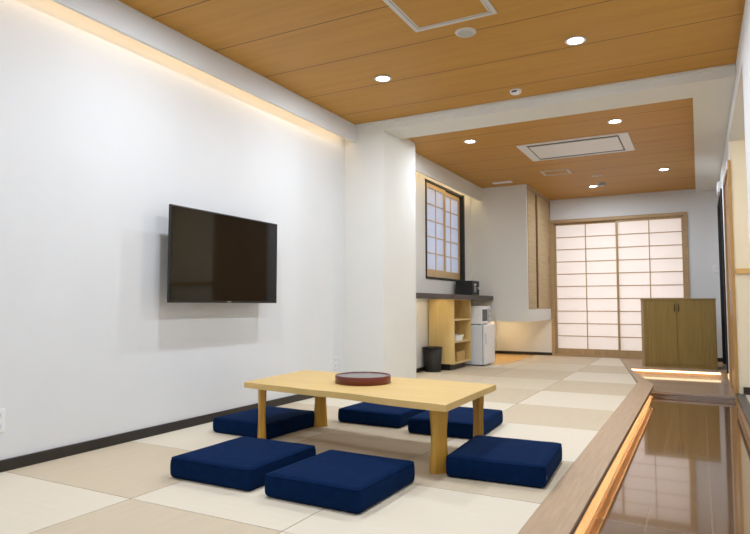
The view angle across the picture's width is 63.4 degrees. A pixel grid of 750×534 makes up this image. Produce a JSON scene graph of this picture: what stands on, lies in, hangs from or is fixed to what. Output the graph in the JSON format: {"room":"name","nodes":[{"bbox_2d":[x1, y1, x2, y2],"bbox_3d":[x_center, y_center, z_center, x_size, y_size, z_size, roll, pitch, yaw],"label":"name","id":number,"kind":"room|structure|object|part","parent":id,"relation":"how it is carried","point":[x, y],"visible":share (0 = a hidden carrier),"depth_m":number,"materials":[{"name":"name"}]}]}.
{"room":"japanese tatami room","nodes":[
{"label":"japanese tatami room","id":0,"kind":"room"},
{"bbox_2d":[0,0,496,459],"bbox_3d":[-1.058,-0.119,4.899,0.120,3.010,13.620,-2,-4,28],"label":"wall","id":1,"kind":"structure","parent":0,"point":[102,130],"depth_m":3.85,"materials":[{"name":"white paint"}]},
{"bbox_2d":[0,408,5,432],"bbox_3d":[-1.918,0.785,3.087,0.010,0.120,0.070,-2,-4,28],"label":"wall outlet","id":2,"kind":"object","parent":1,"relation":"attached to","point":[2,411],"visible":1,"depth_m":3.10,"materials":[{"name":"white plastic"}]},
{"bbox_2d":[0,394,314,472],"bbox_3d":[-2.254,0.974,2.438,0.015,0.060,8.280,-2,-4,28],"label":"baseboard","id":3,"kind":"structure","parent":1,"relation":"attached to","point":[8,464],"depth_m":3.73,"materials":[{"name":"black wood"}]},
{"bbox_2d":[52,0,355,142],"bbox_3d":[-2.148,-1.584,2.541,0.025,0.180,8.280,-2,-4,28],"label":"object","id":4,"kind":"structure","parent":1,"relation":"attached to","point":[116,15],"depth_m":4.25,"materials":[{"name":"white paint"}]},
{"bbox_2d":[167,204,276,302],"bbox_3d":[-1.129,-0.058,4.471,0.153,0.644,1.137,-2,-4,28],"label":"television","id":5,"kind":"object","parent":1,"relation":"attached to","point":[213,257],"visible":1,"depth_m":4.33,"materials":[{"name":"black plastic"}]},
{"bbox_2d":[333,356,336,368],"bbox_3d":[-0.389,0.939,5.951,0.010,0.120,0.070,-2,-4,28],"label":"wall outlet","id":6,"kind":"object","parent":1,"relation":"attached to","point":[335,357],"visible":1,"depth_m":5.94,"materials":[{"name":"white plastic"}]},
{"bbox_2d":[416,293,492,299],"bbox_3d":[0.916,0.396,7.979,0.439,0.063,2.858,-2,-4,28],"label":"countertop","id":7,"kind":"structure","parent":1,"relation":"attached to","point":[418,295],"depth_m":7.59,"materials":[{"name":"grey stone"}]},
{"bbox_2d":[456,281,478,294],"bbox_3d":[1.329,0.302,8.633,0.271,0.205,0.300,-2,-4,28],"label":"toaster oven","id":8,"kind":"object","parent":7,"relation":"on","point":[462,287],"visible":0.88,"depth_m":8.51,"materials":[{"name":"black plastic"}]},
{"bbox_3d":[1.428,0.299,8.580,0.006,0.181,0.270,-2,-4,28],"label":"safe door","id":9,"kind":"part","parent":8,"relation":"part of","materials":[{"name":"black metal"}]},
{"bbox_2d":[416,351,496,372],"bbox_3d":[1.102,1.373,8.721,0.015,0.050,4.450,-2,-4,28],"label":"baseboard","id":10,"kind":"structure","parent":1,"relation":"attached to","point":[421,369],"depth_m":7.75,"materials":[{"name":"black wood"}]},
{"bbox_2d":[471,184,551,321],"bbox_3d":[2.196,-0.157,9.857,0.967,2.035,1.590,-2,-4,28],"label":"closet","id":11,"kind":"object","parent":1,"relation":"attached to","point":[511,250],"visible":0.92,"depth_m":9.18,"materials":[{"name":"white paint"}]},
{"bbox_3d":[2.388,-0.269,9.298,0.020,1.790,0.665,-2,-4,28],"label":"sliding door","id":12,"kind":"part","parent":11,"relation":"part of","materials":[{"name":"brown wood"}]},
{"bbox_3d":[2.602,-0.251,9.668,0.068,1.830,1.550,-2,-4,28],"label":"door frame","id":13,"kind":"part","parent":11,"relation":"part of","materials":[{"name":"beige wood"}]},
{"bbox_3d":[2.764,-0.228,9.949,0.020,1.790,0.840,-2,-4,28],"label":"sliding door","id":14,"kind":"part","parent":11,"relation":"part of","materials":[{"name":"brown wood"}]},
{"bbox_2d":[355,63,735,126],"bbox_3d":[1.211,-1.483,5.424,3.470,0.022,0.030,-2,-4,28],"label":"trim","id":15,"kind":"structure","parent":1,"relation":"attached to","point":[734,64],"depth_m":5.22,"materials":[{"name":"white paint"}]},
{"bbox_2d":[356,67,735,191],"bbox_3d":[2.446,-1.354,7.737,3.470,0.190,5.220,-2,-4,28],"label":"ceiling beam","id":16,"kind":"structure","parent":1,"relation":"attached to","point":[711,92],"depth_m":5.46,"materials":[{"name":"white paint"}]},
{"bbox_2d":[0,353,636,533],"bbox_3d":[0.091,1.171,4.136,2.548,0.120,13.500,-2,-4,28],"label":"floor","id":17,"kind":"structure","parent":0,"point":[130,487],"depth_m":2.86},
{"bbox_2d":[170,436,315,490],"bbox_3d":[-0.662,0.991,3.113,0.508,0.112,0.558,-2,-4,28],"label":"floor cushion","id":18,"kind":"object","parent":17,"relation":"on","point":[244,462],"visible":0.88,"depth_m":2.94,"materials":[{"name":"blue fabric"}]},
{"bbox_2d":[213,406,313,438],"bbox_3d":[-0.739,1.060,4.178,0.488,0.107,0.568,-2,-4,30],"label":"floor cushion","id":19,"kind":"object","parent":17,"relation":"on","point":[280,421],"visible":0.78,"depth_m":4.01,"materials":[{"name":"blue fabric"}]},
{"bbox_2d":[265,450,414,513],"bbox_3d":[-0.149,0.971,2.801,0.499,0.112,0.538,-2,-4,29],"label":"floor cushion","id":20,"kind":"object","parent":17,"relation":"on","point":[350,482],"visible":1,"depth_m":2.65,"materials":[{"name":"blue fabric"}]},
{"bbox_2d":[244,370,495,473],"bbox_3d":[-0.086,0.893,3.655,1.564,0.375,0.844,-2,-4,33],"label":"table","id":21,"kind":"object","parent":17,"relation":"on","point":[439,397],"visible":0.91,"depth_m":3.46,"materials":[{"name":"brown wood"}]},
{"bbox_3d":[-0.699,0.916,3.751,0.048,0.342,0.097,1,-4,-17],"label":"leg","id":22,"kind":"part","parent":21,"relation":"part of","materials":[{"name":"orange wood"}]},
{"bbox_3d":[-0.384,0.948,4.267,0.097,0.342,0.048,1,-4,-17],"label":"leg","id":23,"kind":"part","parent":21,"relation":"part of","materials":[{"name":"orange wood"}]},
{"bbox_2d":[335,372,390,385],"bbox_3d":[-0.074,0.685,3.727,0.342,0.048,0.342,-2,-4,28],"label":"round tray","id":24,"kind":"object","parent":21,"relation":"on","point":[346,378],"visible":1,"depth_m":3.62,"materials":[{"name":"red paint"}]},
{"bbox_3d":[0.326,0.874,3.092,0.096,0.342,0.048,1,-4,-17],"label":"leg","id":25,"kind":"part","parent":21,"relation":"part of","materials":[{"name":"orange wood"}]},
{"bbox_3d":[0.607,0.904,3.565,0.048,0.342,0.096,1,-4,-17],"label":"leg","id":26,"kind":"part","parent":21,"relation":"part of","materials":[{"name":"orange wood"}]},
{"bbox_2d":[338,402,426,427],"bbox_3d":[0.061,1.080,4.498,0.508,0.106,0.478,-2,-4,29],"label":"floor cushion","id":27,"kind":"object","parent":17,"relation":"on","point":[366,413],"visible":0.7,"depth_m":4.31,"materials":[{"name":"blue fabric"}]},
{"bbox_2d":[423,346,442,371],"bbox_3d":[0.742,1.183,7.784,0.252,0.312,0.252,-2,-4,28],"label":"waste bin","id":28,"kind":"object","parent":17,"relation":"on","point":[432,354],"visible":1,"depth_m":7.69,"materials":[{"name":"black plastic"}]},
{"bbox_2d":[429,299,470,369],"bbox_3d":[1.019,0.896,8.199,0.354,0.937,0.660,-2,-4,28],"label":"shelf unit","id":29,"kind":"object","parent":17,"relation":"on","point":[448,318],"visible":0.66,"depth_m":7.95,"materials":[{"name":"yellow wood"}]},
{"bbox_3d":[0.869,0.836,7.921,0.354,0.852,0.022,-2,-4,28],"label":"panel","id":30,"kind":"part","parent":29,"relation":"part of","materials":[{"name":"yellow wood"}]},
{"bbox_2d":[455,335,461,340],"bbox_3d":[1.049,0.945,8.089,0.160,0.070,0.220,-2,-4,28],"label":"box","id":31,"kind":"object","parent":29,"relation":"on","point":[457,337],"visible":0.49,"depth_m":8.03,"materials":[{"name":"white plastic"}]},
{"bbox_2d":[455,350,464,361],"bbox_3d":[1.073,1.187,8.117,0.176,0.130,0.286,-2,-4,28],"label":"wicker basket","id":32,"kind":"object","parent":29,"relation":"on","point":[459,354],"visible":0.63,"depth_m":8.05,"materials":[{"name":"beige wicker"}]},
{"bbox_3d":[1.024,0.709,8.208,0.342,0.022,0.616,-2,-4,28],"label":"shelf","id":33,"kind":"part","parent":29,"relation":"part of","materials":[{"name":"yellow wood"}]},
{"bbox_3d":[1.169,0.871,8.483,0.354,0.852,0.022,-2,-4,28],"label":"panel","id":34,"kind":"part","parent":29,"relation":"part of","materials":[{"name":"yellow wood"}]},
{"bbox_3d":[1.024,0.998,8.190,0.342,0.022,0.616,-2,-4,28],"label":"shelf","id":35,"kind":"part","parent":29,"relation":"part of","materials":[{"name":"yellow wood"}]},
{"bbox_3d":[1.024,1.268,8.173,0.342,0.022,0.616,-2,-4,28],"label":"shelf","id":36,"kind":"part","parent":29,"relation":"part of","materials":[{"name":"yellow wood"}]},
{"bbox_2d":[408,407,502,438],"bbox_3d":[0.568,1.061,4.195,0.498,0.107,0.608,-2,-4,26],"label":"floor cushion","id":37,"kind":"object","parent":17,"relation":"on","point":[460,419],"visible":0.74,"depth_m":4.00,"materials":[{"name":"blue fabric"}]},
{"bbox_2d":[465,324,494,365],"bbox_3d":[1.413,1.112,8.736,0.526,0.572,0.450,-2,-4,28],"label":"mini fridge","id":38,"kind":"object","parent":17,"relation":"on","point":[482,335],"visible":0.66,"depth_m":8.49,"materials":[{"name":"white metal"}]},
{"bbox_2d":[471,306,490,324],"bbox_3d":[1.436,0.694,8.727,0.368,0.262,0.440,-2,-4,28],"label":"microwave","id":39,"kind":"object","parent":38,"relation":"on","point":[479,314],"visible":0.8,"depth_m":8.51,"materials":[{"name":"white plastic"}]},
{"bbox_3d":[1.550,0.682,8.602,0.017,0.246,0.315,-2,-4,28],"label":"oven door","id":40,"kind":"part","parent":39,"relation":"part of","materials":[{"name":"white plastic"}]},
{"bbox_3d":[1.557,0.684,8.595,0.002,0.165,0.230,-2,-4,28],"label":"door glass","id":41,"kind":"part","parent":39,"relation":"part of","materials":[{"name":"grey glass"}]},
{"bbox_3d":[1.622,1.095,8.625,0.037,0.546,0.450,-2,-4,28],"label":"fridge door","id":42,"kind":"part","parent":38,"relation":"part of","materials":[{"name":"white plastic"}]},
{"bbox_2d":[446,435,561,487],"bbox_3d":[0.683,0.993,3.150,0.488,0.112,0.558,-2,-4,25],"label":"floor cushion","id":43,"kind":"object","parent":17,"relation":"on","point":[522,462],"visible":1,"depth_m":2.96,"materials":[{"name":"blue fabric"}]},
{"bbox_2d":[344,130,415,378],"bbox_3d":[0.066,-0.045,6.400,0.450,2.590,0.770,-2,-4,28],"label":"wall pillar","id":44,"kind":"structure","parent":0,"point":[380,201],"depth_m":6.11,"materials":[{"name":"white paint"}]},
{"bbox_2d":[118,0,744,123],"bbox_3d":[-0.730,-1.771,1.795,3.470,0.100,8.280,-2,-4,28],"label":"ceiling","id":45,"kind":"structure","parent":0,"point":[330,54],"depth_m":4.27,"materials":[{"name":"orange wood"}]},
{"bbox_2d":[374,75,390,81],"bbox_3d":[0.063,-1.521,4.899,0.140,0.011,0.140,-2,-4,28],"label":"recessed light","id":46,"kind":"object","parent":45,"relation":"in","point":[381,78],"visible":1,"depth_m":4.89,"materials":[{"name":"white plastic"}]},
{"bbox_2d":[383,0,497,31],"bbox_3d":[0.389,-1.599,3.685,0.560,0.008,0.560,-2,-4,28],"label":"ceiling hatch","id":47,"kind":"object","parent":45,"relation":"attached to","point":[420,15],"visible":1,"depth_m":3.78,"materials":[{"name":"wood"}]},
{"bbox_2d":[455,27,475,37],"bbox_3d":[0.609,-1.571,4.076,0.142,0.014,0.142,-2,-4,28],"label":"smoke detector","id":48,"kind":"object","parent":45,"relation":"in","point":[465,32],"visible":1,"depth_m":4.06,"materials":[{"name":"plastic"}]},
{"bbox_2d":[510,88,521,94],"bbox_3d":[1.202,-1.494,5.185,0.100,0.030,0.102,-2,-4,28],"label":"sensor","id":49,"kind":"object","parent":45,"relation":"attached to","point":[516,91],"visible":1,"depth_m":5.15,"materials":[{"name":"white plastic"}]},
{"bbox_2d":[565,36,585,44],"bbox_3d":[1.386,-1.565,4.195,0.140,0.011,0.140,-2,-4,28],"label":"recessed light","id":50,"kind":"object","parent":45,"relation":"in","point":[575,40],"visible":1,"depth_m":4.19,"materials":[{"name":"white plastic"}]},
{"bbox_2d":[415,171,471,293],"bbox_3d":[0.766,-0.477,8.114,0.100,1.694,2.860,-2,-4,28],"label":"wall","id":51,"kind":"structure","parent":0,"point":[423,285],"depth_m":7.77,"materials":[{"name":"white paint"}]},
{"bbox_2d":[425,179,464,280],"bbox_3d":[0.955,-0.456,8.416,0.110,1.288,1.408,-2,-4,28],"label":"window","id":52,"kind":"structure","parent":51,"relation":"attached to","point":[444,207],"depth_m":8.38,"materials":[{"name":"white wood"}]},
{"bbox_3d":[0.809,-0.473,8.116,0.025,1.226,0.695,-2,-4,28],"label":"sash","id":53,"kind":"part","parent":52,"relation":"part of","materials":[{"name":"brown wood"}]},
{"bbox_3d":[1.082,-0.438,8.689,0.025,1.226,0.695,-2,-4,28],"label":"sash","id":54,"kind":"part","parent":52,"relation":"part of","materials":[{"name":"brown wood"}]},
{"bbox_2d":[407,98,695,199],"bbox_3d":[2.531,-1.328,7.911,2.896,0.060,4.830,-2,-4,28],"label":"ceiling","id":55,"kind":"structure","parent":0,"point":[661,134],"depth_m":7.28,"materials":[{"name":"orange wood"}]},
{"bbox_2d":[415,153,481,201],"bbox_3d":[0.956,-1.206,8.059,0.030,0.246,2.859,-2,-4,28],"label":"trim","id":56,"kind":"structure","parent":55,"relation":"attached to","point":[424,166],"depth_m":8.00,"materials":[{"name":"white paint"}]},
{"bbox_2d":[464,139,476,143],"bbox_3d":[1.040,-1.373,6.633,0.140,0.011,0.140,-2,-4,28],"label":"recessed light","id":57,"kind":"object","parent":55,"relation":"in","point":[470,140],"visible":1,"depth_m":6.62,"materials":[{"name":"white plastic"}]},
{"bbox_2d":[492,181,512,183],"bbox_3d":[1.857,-1.233,8.850,0.280,0.012,0.100,-2,-4,28],"label":"ceiling vent","id":58,"kind":"object","parent":55,"relation":"in","point":[501,182],"visible":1,"depth_m":8.82,"materials":[{"name":"white plastic"}]},
{"bbox_2d":[540,169,571,175],"bbox_3d":[2.446,-1.277,8.186,0.365,0.008,0.300,-2,-4,28],"label":"ceiling hatch","id":59,"kind":"object","parent":55,"relation":"attached to","point":[559,171],"visible":1,"depth_m":8.19,"materials":[{"name":"metal"}]},
{"bbox_3d":[2.446,-1.279,8.186,0.293,0.004,0.228,-2,-4,28],"label":"panel","id":60,"kind":"part","parent":59,"relation":"part of","materials":[{"name":"orange wood"}]},
{"bbox_2d":[516,132,634,161],"bbox_3d":[2.294,-1.354,6.910,1.170,0.013,0.800,-2,-4,28],"label":"air conditioner","id":61,"kind":"object","parent":55,"relation":"attached to","point":[617,142],"visible":1,"depth_m":6.86,"materials":[{"name":"white plastic"}]},
{"bbox_3d":[2.294,-1.358,6.910,0.970,0.006,0.730,-2,-4,28],"label":"plate","id":62,"kind":"part","parent":61,"relation":"part of","materials":[{"name":"white plastic"}]},
{"bbox_2d":[529,137,622,158],"bbox_3d":[2.294,-1.351,6.910,0.940,0.006,0.590,-2,-4,28],"label":"grille","id":63,"kind":"object","parent":61,"relation":"attached to","point":[606,144],"depth_m":6.90,"materials":[{"name":"white plastic"}]},
{"bbox_2d":[597,182,605,185],"bbox_3d":[3.336,-1.212,8.922,0.120,0.045,0.120,-2,-4,28],"label":"smoke detector","id":64,"kind":"object","parent":55,"relation":"attached to","point":[600,183],"visible":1,"depth_m":8.88,"materials":[{"name":"grey plastic"}]},
{"bbox_2d":[607,119,622,123],"bbox_3d":[2.337,-1.418,5.909,0.140,0.011,0.140,-2,-4,28],"label":"recessed light","id":65,"kind":"object","parent":55,"relation":"in","point":[613,121],"visible":1,"depth_m":5.90,"materials":[{"name":"white plastic"}]},
{"bbox_2d":[496,189,722,357],"bbox_3d":[3.755,0.199,9.972,3.590,2.810,0.120,-2,-4,28],"label":"wall","id":66,"kind":"structure","parent":0,"point":[700,207],"depth_m":9.56,"materials":[{"name":"white paint"}]},
{"bbox_2d":[554,220,618,355],"bbox_3d":[3.519,0.349,10.089,1.023,2.205,0.030,-2,-4,28],"label":"door","id":67,"kind":"structure","parent":66,"relation":"in","point":[586,313],"depth_m":10.09,"materials":[{"name":"white paper"}]},
{"bbox_2d":[497,351,722,361],"bbox_3d":[3.676,1.439,9.860,3.455,0.060,0.015,-2,-4,28],"label":"baseboard","id":68,"kind":"structure","parent":66,"relation":"attached to","point":[499,352],"depth_m":10.40,"materials":[{"name":"black wood"}]},
{"bbox_2d":[550,212,689,358],"bbox_3d":[3.932,0.321,9.846,2.090,2.290,0.122,-2,-4,28],"label":"trim","id":69,"kind":"structure","parent":66,"relation":"attached to","point":[684,214],"depth_m":9.97,"materials":[{"name":"beige wood"}]},
{"bbox_2d":[615,216,685,356],"bbox_3d":[4.360,0.318,9.600,0.992,2.205,0.030,-2,-4,28],"label":"door","id":70,"kind":"structure","parent":66,"relation":"in","point":[650,253],"depth_m":9.66,"materials":[{"name":"white paper"}]},
{"bbox_2d":[713,265,717,272],"bbox_3d":[5.144,0.023,9.166,0.070,0.120,0.012,-2,-4,28],"label":"light switch","id":71,"kind":"object","parent":66,"relation":"attached to","point":[715,267],"visible":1,"depth_m":9.16,"materials":[{"name":"white plastic"}]},
{"bbox_2d":[585,396,749,533],"bbox_3d":[1.685,1.238,3.280,0.780,0.100,13.500,-2,-4,28],"label":"floor","id":72,"kind":"structure","parent":0,"point":[685,467],"depth_m":3.51,"materials":[{"name":"brown wood"}]},
{"bbox_2d":[638,373,735,401],"bbox_3d":[3.559,1.406,7.218,1.177,0.054,1.819,-2,-4,28],"label":"step","id":73,"kind":"structure","parent":0,"point":[679,386],"depth_m":6.81,"materials":[{"name":"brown wood"}]},
{"bbox_2d":[718,0,749,380],"bbox_3d":[2.082,-0.228,3.160,0.120,2.810,13.500,-2,-4,28],"label":"wall","id":74,"kind":"structure","parent":0,"point":[739,118],"depth_m":4.18,"materials":[{"name":"white paint"}]},
{"bbox_2d":[518,358,726,533],"bbox_3d":[1.393,1.073,3.446,1.440,0.014,13.500,-2,-4,28],"label":"trim","id":75,"kind":"structure","parent":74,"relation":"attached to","point":[562,509],"depth_m":3.15,"materials":[{"name":"brown wood"}]},
{"bbox_2d":[640,298,717,369],"bbox_3d":[4.183,0.904,8.358,0.918,0.935,0.402,-2,-4,28],"label":"cabinet","id":76,"kind":"object","parent":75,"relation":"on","point":[676,333],"visible":1,"depth_m":8.19,"materials":[{"name":"brown wood"}]},
{"bbox_3d":[3.914,0.891,8.311,0.406,0.865,0.020,-2,-4,28],"label":"cabinet door","id":77,"kind":"part","parent":76,"relation":"part of","materials":[{"name":"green wood"}]},
{"bbox_2d":[632,369,720,374],"bbox_3d":[3.949,1.378,7.995,1.060,0.025,0.020,-2,-4,28],"label":"led strip","id":78,"kind":"object","parent":76,"relation":"attached to","point":[632,369],"visible":0.79,"depth_m":7.97,"materials":[{"name":"white plastic"}]},
{"bbox_3d":[4.300,0.878,8.106,0.461,0.865,0.020,-2,-4,28],"label":"cabinet door","id":79,"kind":"part","parent":76,"relation":"part of","materials":[{"name":"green wood"}]},
{"bbox_2d":[574,371,727,533],"bbox_3d":[1.131,1.108,2.801,1.300,0.138,12.120,-2,-4,28],"label":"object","id":80,"kind":"structure","parent":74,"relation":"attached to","point":[584,523],"depth_m":3.73,"materials":[{"name":"brown wood"}]},
{"bbox_2d":[717,181,721,195],"bbox_3d":[4.477,-1.019,7.891,0.049,0.140,0.320,-2,-4,28],"label":"emergency light","id":81,"kind":"object","parent":74,"relation":"attached to","point":[719,183],"visible":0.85,"depth_m":7.75,"materials":[{"name":"white plastic"}]},
{"bbox_2d":[717,188,728,373],"bbox_3d":[4.753,0.203,8.218,0.100,2.318,1.470,-2,-4,28],"label":"trim","id":82,"kind":"structure","parent":74,"relation":"attached to","point":[720,202],"depth_m":8.77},
{"bbox_2d":[721,229,725,346],"bbox_3d":[4.749,0.233,8.219,0.070,2.258,1.350,-2,-4,28],"label":"door","id":83,"kind":"structure","parent":74,"relation":"in","point":[721,229],"depth_m":8.77,"materials":[{"name":"metal"}]},
{"bbox_2d":[725,178,734,393],"bbox_3d":[3.767,0.213,6.405,0.060,2.335,1.130,-2,-4,28],"label":"door","id":84,"kind":"structure","parent":74,"relation":"in","point":[726,185],"depth_m":6.58,"materials":[{"name":"brown wood"}]},
{"bbox_3d":[3.584,0.356,6.091,0.024,0.250,0.020,-2,-4,28],"label":"handle","id":85,"kind":"part","parent":84,"relation":"part of","materials":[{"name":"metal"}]},
{"bbox_2d":[723,160,738,407],"bbox_3d":[3.784,0.182,6.392,0.095,2.395,1.260,-2,-4,28],"label":"trim","id":86,"kind":"structure","parent":74,"relation":"attached to","point":[727,174],"depth_m":5.90,"materials":[{"name":"brown wood"}]},
{"bbox_2d":[736,393,749,427],"bbox_3d":[2.972,1.158,4.823,0.072,0.032,2.180,-2,-4,28],"label":"trim","id":87,"kind":"structure","parent":74,"relation":"attached to","point":[744,403],"depth_m":5.12,"materials":[{"name":"grey plastic"}]},
{"bbox_2d":[738,401,749,437],"bbox_3d":[2.971,1.229,4.820,0.045,0.110,2.180,-2,-4,28],"label":"trim","id":88,"kind":"structure","parent":74,"relation":"attached to","point":[739,406],"depth_m":4.96,"materials":[{"name":"brown wood"}]},
{"bbox_2d":[743,387,749,394],"bbox_3d":[3.554,1.074,4.109,1.650,0.070,2.900,-2,-4,28],"label":"baseboard","id":89,"kind":"structure","parent":74,"relation":"attached to","point":[746,389],"depth_m":5.75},
{"bbox_2d":[730,140,749,393],"bbox_3d":[4.275,0.032,5.464,1.787,2.580,0.050,-2,-4,28],"label":"wall","id":90,"kind":"structure","parent":0,"point":[737,148],"depth_m":5.84,"materials":[{"name":"beige paint"}]},
{"bbox_3d":[4.326,-0.075,3.769,0.100,2.580,2.900,-2,-4,28],"label":"wall","id":91,"kind":"structure","parent":0,"visible":0},
{"bbox_2d":[735,268,749,273],"bbox_3d":[3.541,-0.063,4.188,1.680,0.050,2.900,-2,-4,28],"label":"trim","id":92,"kind":"structure","parent":91,"relation":"attached to","point":[740,270],"depth_m":5.81,"materials":[{"name":"brown wood"}]}
]}

